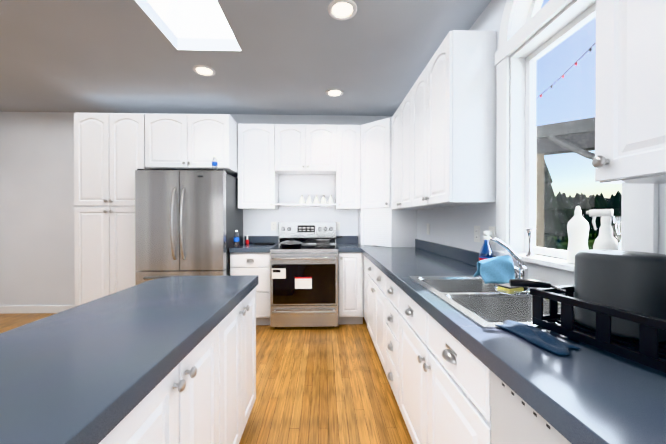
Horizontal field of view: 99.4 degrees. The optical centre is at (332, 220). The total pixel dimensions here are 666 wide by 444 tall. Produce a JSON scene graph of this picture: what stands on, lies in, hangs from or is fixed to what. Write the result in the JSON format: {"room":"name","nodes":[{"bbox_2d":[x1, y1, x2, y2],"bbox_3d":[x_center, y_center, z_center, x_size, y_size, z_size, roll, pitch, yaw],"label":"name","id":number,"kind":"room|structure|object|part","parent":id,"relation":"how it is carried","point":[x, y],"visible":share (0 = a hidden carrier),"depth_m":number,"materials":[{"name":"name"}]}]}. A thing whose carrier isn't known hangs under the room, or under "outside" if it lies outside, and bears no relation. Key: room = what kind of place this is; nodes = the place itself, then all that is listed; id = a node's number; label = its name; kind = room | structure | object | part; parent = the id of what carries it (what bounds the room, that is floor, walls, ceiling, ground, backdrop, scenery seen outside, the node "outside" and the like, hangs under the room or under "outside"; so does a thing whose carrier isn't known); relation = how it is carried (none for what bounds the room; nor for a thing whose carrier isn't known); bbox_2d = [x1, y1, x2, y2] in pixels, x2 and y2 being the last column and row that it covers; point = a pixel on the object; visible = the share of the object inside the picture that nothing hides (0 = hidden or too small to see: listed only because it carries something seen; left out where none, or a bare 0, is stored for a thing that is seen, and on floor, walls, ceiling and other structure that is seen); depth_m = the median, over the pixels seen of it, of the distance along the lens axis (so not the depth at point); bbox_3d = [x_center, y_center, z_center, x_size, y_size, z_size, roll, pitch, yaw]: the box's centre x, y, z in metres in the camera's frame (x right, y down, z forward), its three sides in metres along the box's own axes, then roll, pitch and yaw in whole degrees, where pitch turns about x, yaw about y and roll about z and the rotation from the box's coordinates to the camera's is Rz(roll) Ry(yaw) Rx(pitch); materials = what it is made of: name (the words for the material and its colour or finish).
{"room":"kitchen","nodes":[
{"label":"kitchen","id":0,"kind":"room"},
{"bbox_2d":[0,112,391,305],"bbox_3d":[-3.958,-0.150,3.828,10.150,2.770,0.150,0,0,-2],"label":"wall","id":1,"kind":"structure","parent":0,"point":[37,206],"depth_m":3.76,"materials":[{"name":"paint"}]},
{"bbox_2d":[0,305,74,313],"bbox_3d":[-3.704,1.185,3.718,1.550,0.100,0.100,0,0,-2],"label":"baseboard","id":2,"kind":"structure","parent":1,"relation":"attached to","point":[32,309],"depth_m":3.75,"materials":[{"name":"white wood"}]},
{"bbox_2d":[145,113,237,176],"bbox_3d":[-1.655,-0.901,3.494,0.943,0.624,0.646,0,0,-2],"label":"upper cabinet","id":3,"kind":"object","parent":1,"relation":"attached to","point":[179,142],"visible":1,"depth_m":3.20,"materials":[{"name":"white wood"}]},
{"bbox_2d":[238,124,281,208],"bbox_3d":[-0.955,-0.672,3.676,0.460,1.053,0.329,0,0,-2],"label":"upper cabinet","id":4,"kind":"object","parent":1,"relation":"attached to","point":[259,187],"depth_m":3.51,"materials":[{"name":"white wood"}]},
{"bbox_2d":[271,222,275,229],"bbox_3d":[-0.799,0.083,3.847,0.072,0.115,0.007,0,0,-2],"label":"electrical outlet plate","id":5,"kind":"object","parent":1,"relation":"attached to","point":[273,224],"depth_m":3.84,"materials":[{"name":"white plastic"}]},
{"bbox_2d":[274,124,337,175],"bbox_3d":[-0.340,-0.909,3.693,0.772,0.580,0.329,0,0,-2],"label":"upper cabinet","id":6,"kind":"object","parent":1,"relation":"attached to","point":[284,165],"depth_m":3.53,"materials":[{"name":"white wood"}]},
{"bbox_2d":[306,195,312,203],"bbox_3d":[-0.302,-0.271,3.695,0.088,0.125,0.088,0,0,-2],"label":"bulb","id":7,"kind":"object","parent":6,"relation":"in","point":[309,200],"visible":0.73,"depth_m":3.67,"materials":[{"name":"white glass"}]},
{"bbox_2d":[336,222,339,229],"bbox_3d":[0.068,0.082,3.874,0.072,0.115,0.007,0,0,-2],"label":"electrical outlet plate","id":8,"kind":"object","parent":1,"relation":"attached to","point":[337,223],"depth_m":3.87,"materials":[{"name":"white plastic"}]},
{"bbox_2d":[334,125,360,208],"bbox_3d":[0.200,-0.673,3.711,0.308,1.053,0.329,0,0,-2],"label":"upper cabinet","id":9,"kind":"object","parent":1,"relation":"attached to","point":[347,181],"depth_m":3.55,"materials":[{"name":"white wood"}]},
{"bbox_2d":[361,117,391,208],"bbox_3d":[0.667,-0.672,3.581,0.615,1.053,0.619,0,0,-2],"label":"upper cabinet","id":10,"kind":"object","parent":1,"relation":"attached to","point":[376,164],"visible":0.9,"depth_m":3.40,"materials":[{"name":"white wood"}]},
{"bbox_2d":[0,313,412,443],"bbox_3d":[-3.856,1.277,0.517,10.150,0.050,6.790,0,0,-2],"label":"floor","id":11,"kind":"structure","parent":0,"point":[324,385],"depth_m":2.08,"materials":[{"name":"brown wood"}]},
{"bbox_2d":[99,436,106,443],"bbox_3d":[-0.708,0.832,0.198,0.563,0.844,0.622,0,0,-2],"label":"base cabinet","id":12,"kind":"object","parent":11,"relation":"on","point":[104,441],"depth_m":0.54,"materials":[{"name":"white wood"}]},
{"bbox_2d":[0,275,257,443],"bbox_3d":[-0.713,0.381,0.229,0.595,0.055,3.070,0,0,-2],"label":"countertop","id":13,"kind":"structure","parent":12,"relation":"on","point":[97,371],"depth_m":0.75,"materials":[{"name":"laminate"}]},
{"bbox_2d":[74,113,149,306],"bbox_3d":[-2.519,0.012,3.473,0.776,2.450,0.646,0,0,-2],"label":"pantry cabinet","id":14,"kind":"object","parent":11,"relation":"on","point":[109,154],"visible":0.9,"depth_m":3.18,"materials":[{"name":"white wood"}]},
{"bbox_2d":[107,320,222,443],"bbox_3d":[-0.727,0.828,0.820,0.563,0.844,0.622,0,0,-2],"label":"base cabinet","id":15,"kind":"object","parent":11,"relation":"on","point":[203,391],"depth_m":0.86,"materials":[{"name":"white wood"}]},
{"bbox_2d":[135,169,242,284],"bbox_3d":[-1.648,0.342,3.365,0.927,1.790,0.842,0,0,-2],"label":"refrigerator","id":16,"kind":"object","parent":11,"relation":"on","point":[188,222],"visible":0.71,"depth_m":3.03,"materials":[{"name":"metal"}]},
{"bbox_2d":[212,156,217,170],"bbox_3d":[-1.284,-0.616,3.083,0.057,0.164,0.057,0,0,-2],"label":"bottle","id":17,"kind":"object","parent":16,"relation":"on","point":[215,164],"visible":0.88,"depth_m":3.07,"materials":[{"name":"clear plastic"}]},
{"bbox_2d":[223,287,255,443],"bbox_3d":[-0.747,0.825,1.440,0.563,0.844,0.619,0,0,-2],"label":"base cabinet","id":18,"kind":"object","parent":11,"relation":"on","point":[239,326],"depth_m":1.41,"materials":[{"name":"white wood"}]},
{"bbox_2d":[230,252,270,324],"bbox_3d":[-0.947,0.802,3.526,0.466,0.869,0.644,0,0,-2],"label":"base cabinet","id":19,"kind":"object","parent":11,"relation":"on","point":[258,264],"visible":0.35,"depth_m":3.23,"materials":[{"name":"white wood"}]},
{"bbox_2d":[229,236,278,252],"bbox_3d":[-0.946,0.291,3.527,0.468,0.150,0.638,0,0,-2],"label":"countertop","id":20,"kind":"structure","parent":19,"relation":"on","point":[250,247],"depth_m":3.53,"materials":[{"name":"laminate"}]},
{"bbox_2d":[234,230,238,247],"bbox_3d":[-1.107,0.217,3.262,0.065,0.199,0.065,0,0,-2],"label":"bottle","id":21,"kind":"object","parent":20,"relation":"on","point":[236,239],"visible":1,"depth_m":3.25,"materials":[{"name":"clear plastic"}]},
{"bbox_2d":[253,243,274,244],"bbox_3d":[-0.887,0.308,3.690,0.260,0.014,0.180,0,0,-2],"label":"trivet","id":22,"kind":"object","parent":20,"relation":"on","point":[263,243],"visible":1,"depth_m":3.64,"materials":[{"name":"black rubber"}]},
{"bbox_2d":[270,222,337,327],"bbox_3d":[-0.324,0.634,3.470,0.766,1.204,0.738,0,0,-2],"label":"range","id":23,"kind":"object","parent":11,"relation":"on","point":[304,285],"visible":0.96,"depth_m":3.17,"materials":[{"name":"metal"}]},
{"bbox_2d":[280,238,314,247],"bbox_3d":[-0.418,0.264,3.381,0.404,0.118,0.340,0,0,-2],"label":"frying pan","id":24,"kind":"object","parent":23,"relation":"on","point":[290,243],"visible":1,"depth_m":3.27,"materials":[{"name":"black metal"}]},
{"bbox_3d":[-0.486,0.239,3.342,0.266,0.068,0.266,0,0,-2],"label":"lid","id":25,"kind":"part","parent":24,"relation":"part of","materials":[{"name":"metal"}]},
{"bbox_2d":[316,236,342,247],"bbox_3d":[-0.033,0.259,3.421,0.331,0.126,0.241,0,0,-2],"label":"saucepan","id":26,"kind":"object","parent":23,"relation":"on","point":[322,243],"visible":1,"depth_m":3.32,"materials":[{"name":"metal"}]},
{"bbox_2d":[338,252,363,323],"bbox_3d":[0.208,0.802,3.561,0.295,0.869,0.646,0,0,-2],"label":"base cabinet","id":27,"kind":"object","parent":11,"relation":"on","point":[350,287],"visible":0.88,"depth_m":3.27,"materials":[{"name":"white wood"}]},
{"bbox_2d":[364,256,383,368],"bbox_3d":[0.690,0.807,2.489,0.637,0.868,0.897,0,0,-2],"label":"base cabinet","id":28,"kind":"object","parent":11,"relation":"on","point":[382,313],"depth_m":2.44,"materials":[{"name":"white wood"}]},
{"bbox_2d":[336,236,665,443],"bbox_3d":[0.581,0.302,1.488,0.917,0.150,4.808,0,0,-2],"label":"countertop","id":29,"kind":"structure","parent":28,"relation":"on","point":[587,394],"depth_m":0.63,"materials":[{"name":"laminate"}]},
{"bbox_2d":[358,208,416,246],"bbox_3d":[0.669,0.085,3.590,0.612,0.460,0.608,0,0,-2],"label":"appliance garage","id":30,"kind":"object","parent":29,"relation":"on","point":[385,227],"visible":1,"depth_m":3.33,"materials":[{"name":"white"}]},
{"bbox_2d":[479,231,493,260],"bbox_3d":[0.941,0.195,1.714,0.095,0.260,0.082,0,0,-2],"label":"bottle","id":31,"kind":"object","parent":29,"relation":"on","point":[486,251],"visible":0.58,"depth_m":1.70,"materials":[{"name":"blue plastic"}]},
{"bbox_2d":[409,276,578,328],"bbox_3d":[0.726,0.420,1.249,0.555,0.196,0.760,0,0,-2],"label":"sink","id":32,"kind":"object","parent":29,"relation":"in","point":[478,301],"visible":0.38,"depth_m":1.23,"materials":[{"name":"metal"}]},
{"bbox_2d":[494,283,530,294],"bbox_3d":[0.803,0.297,1.249,0.141,0.049,0.092,0,0,-2],"label":"sponge caddy","id":33,"kind":"object","parent":32,"relation":"on","point":[507,289],"visible":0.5,"depth_m":1.22,"materials":[{"name":"clear plastic"}]},
{"bbox_2d":[490,237,527,278],"bbox_3d":[0.873,0.201,1.392,0.196,0.240,0.072,0,0,-2],"label":"faucet","id":34,"kind":"object","parent":29,"relation":"on","point":[521,270],"visible":0.46,"depth_m":1.38,"materials":[{"name":"silver metal"}]},
{"bbox_2d":[473,255,514,283],"bbox_3d":[0.793,0.236,1.384,0.162,0.133,0.105,0,0,-2],"label":"cloth","id":35,"kind":"object","parent":34,"relation":"hanging from","point":[499,270],"visible":1,"depth_m":1.36,"materials":[{"name":"blue fabric"}]},
{"bbox_2d":[495,320,580,354],"bbox_3d":[0.567,0.316,0.796,0.097,0.020,0.223,0,0,-13],"label":"cloth","id":36,"kind":"object","parent":29,"relation":"on","point":[542,339],"visible":1,"depth_m":0.76,"materials":[{"name":"blue fabric"}]},
{"bbox_2d":[509,250,665,372],"bbox_3d":[0.795,0.181,0.706,0.365,0.297,0.499,0,0,-17],"label":"dish rack","id":37,"kind":"object","parent":29,"relation":"on","point":[609,297],"visible":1,"depth_m":0.74,"materials":[{"name":"black plastic"}]},
{"bbox_2d":[574,250,665,341],"bbox_3d":[0.833,0.200,0.814,0.216,0.214,0.216,0,0,-2],"label":"stock pot","id":38,"kind":"object","parent":37,"relation":"on","point":[633,281],"depth_m":0.74,"materials":[{"name":"grey metal"}]},
{"bbox_2d":[384,274,400,405],"bbox_3d":[0.709,0.810,1.869,0.637,0.868,0.345,0,0,-2],"label":"base cabinet","id":39,"kind":"object","parent":11,"relation":"on","point":[391,290],"depth_m":1.84,"materials":[{"name":"white wood"}]},
{"bbox_2d":[399,288,490,443],"bbox_3d":[0.714,0.814,1.233,0.666,0.869,0.921,0,0,-2],"label":"base cabinet","id":40,"kind":"object","parent":11,"relation":"on","point":[444,382],"visible":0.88,"depth_m":1.11,"materials":[{"name":"white wood"}]},
{"bbox_2d":[489,370,570,443],"bbox_3d":[0.736,0.809,0.472,0.614,0.847,0.594,0,0,-2],"label":"dishwasher","id":41,"kind":"object","parent":11,"relation":"on","point":[516,418],"visible":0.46,"depth_m":0.66,"materials":[{"name":"white"}]},
{"bbox_2d":[0,0,490,115],"bbox_3d":[-3.931,-1.468,0.500,10.000,0.100,6.490,0,0,-2],"label":"ceiling","id":42,"kind":"structure","parent":0,"point":[302,57],"depth_m":2.48,"materials":[{"name":"paint"}]},
{"bbox_2d":[137,0,240,50],"bbox_3d":[-1.014,-1.800,1.784,0.590,0.750,1.240,0,0,-2],"label":"skylight well","id":43,"kind":"object","parent":42,"relation":"attached to","point":[197,25],"visible":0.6,"depth_m":2.37,"materials":[{"name":"white"}]},
{"bbox_2d":[193,65,215,76],"bbox_3d":[-1.224,-1.423,2.700,0.200,0.012,0.200,0,0,-2],"label":"recessed light","id":44,"kind":"object","parent":42,"relation":"in","point":[202,70],"visible":1,"depth_m":2.69,"materials":[{"name":"white plastic"}]},
{"bbox_2d":[326,88,342,96],"bbox_3d":[0.024,-1.425,3.168,0.200,0.012,0.200,0,0,-2],"label":"recessed light","id":45,"kind":"object","parent":42,"relation":"in","point":[334,92],"visible":1,"depth_m":3.17,"materials":[{"name":"white"}]},
{"bbox_2d":[328,0,356,19],"bbox_3d":[0.068,-1.419,1.909,0.200,0.012,0.200,0,0,-2],"label":"recessed light","id":46,"kind":"object","parent":42,"relation":"in","point":[342,9],"visible":1,"depth_m":1.91,"materials":[{"name":"white"}]},
{"bbox_2d":[299,195,304,203],"bbox_3d":[-0.397,-0.271,3.692,0.088,0.125,0.088,0,0,-2],"label":"bulb","id":47,"kind":"object","parent":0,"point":[301,200],"visible":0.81,"depth_m":3.66,"materials":[{"name":"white glass"}]},
{"bbox_2d":[313,195,319,203],"bbox_3d":[-0.207,-0.271,3.698,0.088,0.125,0.088,0,0,-2],"label":"bulb","id":48,"kind":"object","parent":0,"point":[316,200],"visible":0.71,"depth_m":3.67,"materials":[{"name":"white glass"}]},
{"bbox_2d":[321,195,326,203],"bbox_3d":[-0.112,-0.271,3.701,0.088,0.125,0.088,0,0,-2],"label":"bulb","id":49,"kind":"object","parent":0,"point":[323,201],"visible":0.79,"depth_m":3.67,"materials":[{"name":"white glass"}]},
{"bbox_2d":[328,195,333,203],"bbox_3d":[-0.017,-0.271,3.704,0.088,0.125,0.088,0,0,-2],"label":"bulb","id":50,"kind":"object","parent":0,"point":[330,200],"visible":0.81,"depth_m":3.68,"materials":[{"name":"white glass"}]},
{"bbox_2d":[417,0,665,276],"bbox_3d":[1.140,-0.134,0.738,0.150,2.770,6.640,0,0,-2],"label":"wall","id":51,"kind":"structure","parent":0,"point":[452,226],"depth_m":1.96,"materials":[{"name":"paint"}]},
{"bbox_2d":[392,94,407,209],"bbox_3d":[0.847,-0.657,2.907,0.297,1.076,0.756,0,0,-2],"label":"upper cabinet","id":52,"kind":"object","parent":51,"relation":"attached to","point":[400,117],"depth_m":2.91,"materials":[{"name":"white wood"}]},
{"bbox_2d":[427,223,429,234],"bbox_3d":[0.991,0.091,2.931,0.010,0.115,0.072,0,0,-2],"label":"electrical outlet plate","id":53,"kind":"object","parent":51,"relation":"attached to","point":[428,225],"depth_m":2.92,"materials":[{"name":"white plastic"}]},
{"bbox_2d":[408,30,495,209],"bbox_3d":[0.870,-0.653,2.151,0.297,1.076,0.757,0,0,-2],"label":"upper cabinet","id":54,"kind":"object","parent":51,"relation":"attached to","point":[444,135],"depth_m":1.78,"materials":[{"name":"white wood"}]},
{"bbox_2d":[474,226,479,241],"bbox_3d":[1.021,0.096,1.996,0.007,0.115,0.072,0,0,-2],"label":"electrical outlet plate","id":55,"kind":"object","parent":51,"relation":"attached to","point":[476,232],"depth_m":1.99,"materials":[{"name":"white plastic"}]},
{"bbox_2d":[489,226,495,244],"bbox_3d":[1.027,0.097,1.816,0.007,0.115,0.072,0,0,-2],"label":"electrical outlet plate","id":56,"kind":"object","parent":51,"relation":"attached to","point":[491,228],"depth_m":1.80,"materials":[{"name":"white plastic"}]},
{"bbox_2d":[493,250,574,271],"bbox_3d":[1.065,0.203,1.338,0.128,0.028,0.840,0,0,-2],"label":"window sill","id":57,"kind":"structure","parent":51,"relation":"attached to","point":[557,263],"depth_m":1.36,"materials":[{"name":"white"}]},
{"bbox_2d":[525,228,535,256],"bbox_3d":[1.027,0.115,1.466,0.048,0.146,0.048,0,0,-2],"label":"chrome holder","id":58,"kind":"object","parent":57,"relation":"on","point":[530,232],"visible":1,"depth_m":1.46,"materials":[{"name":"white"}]},
{"bbox_2d":[567,206,588,263],"bbox_3d":[1.069,0.064,1.231,0.062,0.251,0.085,0,0,-2],"label":"dish soap bottle","id":59,"kind":"object","parent":57,"relation":"on","point":[578,228],"visible":0.94,"depth_m":1.22,"materials":[{"name":"white plastic"}]},
{"bbox_2d":[586,209,618,249],"bbox_3d":[1.047,0.074,1.092,0.072,0.232,0.092,0,0,-2],"label":"spray bottle","id":60,"kind":"object","parent":57,"relation":"on","point":[605,239],"visible":0.65,"depth_m":1.07,"materials":[{"name":"white plastic"}]},
{"bbox_2d":[611,217,620,250],"bbox_3d":[1.101,0.088,1.063,0.069,0.204,0.052,0,0,-2],"label":"spray bottle","id":61,"kind":"object","parent":57,"relation":"on","point":[615,221],"visible":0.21,"depth_m":1.07,"materials":[{"name":"plastic"}]},
{"bbox_2d":[494,0,658,285],"bbox_3d":[1.109,-0.570,1.335,0.174,1.755,0.860,0,0,-2],"label":"window","id":62,"kind":"structure","parent":51,"relation":"in","point":[639,218],"depth_m":1.61,"materials":[{"name":"white wood"}]},
{"bbox_2d":[591,0,665,183],"bbox_3d":[0.918,-0.645,0.600,0.298,1.076,0.457,0,0,-2],"label":"upper cabinet","id":63,"kind":"object","parent":51,"relation":"attached to","point":[630,95],"visible":1,"depth_m":0.71,"materials":[{"name":"white wood"}]},
{"label":"outside","id":64,"kind":"structure","parent":0,"visible":0},
{"bbox_2d":[544,233,595,249],"bbox_3d":[128.062,3.815,88.984,258.700,0.050,470.000,0,0,-2],"label":"ground","id":65,"kind":"structure","parent":64,"point":[590,242],"depth_m":55.21,"materials":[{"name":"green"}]},
{"bbox_2d":[536,117,594,255],"bbox_3d":[3.279,1.570,2.844,6.000,5.340,0.255,0,0,35],"label":"porch","id":66,"kind":"object","parent":65,"relation":"on","point":[562,138],"depth_m":3.23,"materials":[{"name":"grey wood"}]},
{"bbox_2d":[537,42,595,97],"bbox_3d":[2.090,-1.325,2.692,0.032,0.338,1.202,0,0,-2],"label":"string lights","id":67,"kind":"object","parent":66,"relation":"hanging from","point":[589,49],"depth_m":2.43,"materials":[{"name":"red plastic"}]},
{"bbox_2d":[544,159,621,259],"bbox_3d":[59.395,-10.937,141.398,108.743,28.904,320.846,0,0,-2],"label":"trees","id":68,"kind":"object","parent":65,"relation":"on","point":[571,205],"depth_m":46.13,"materials":[{"name":"green plant"}]}
]}

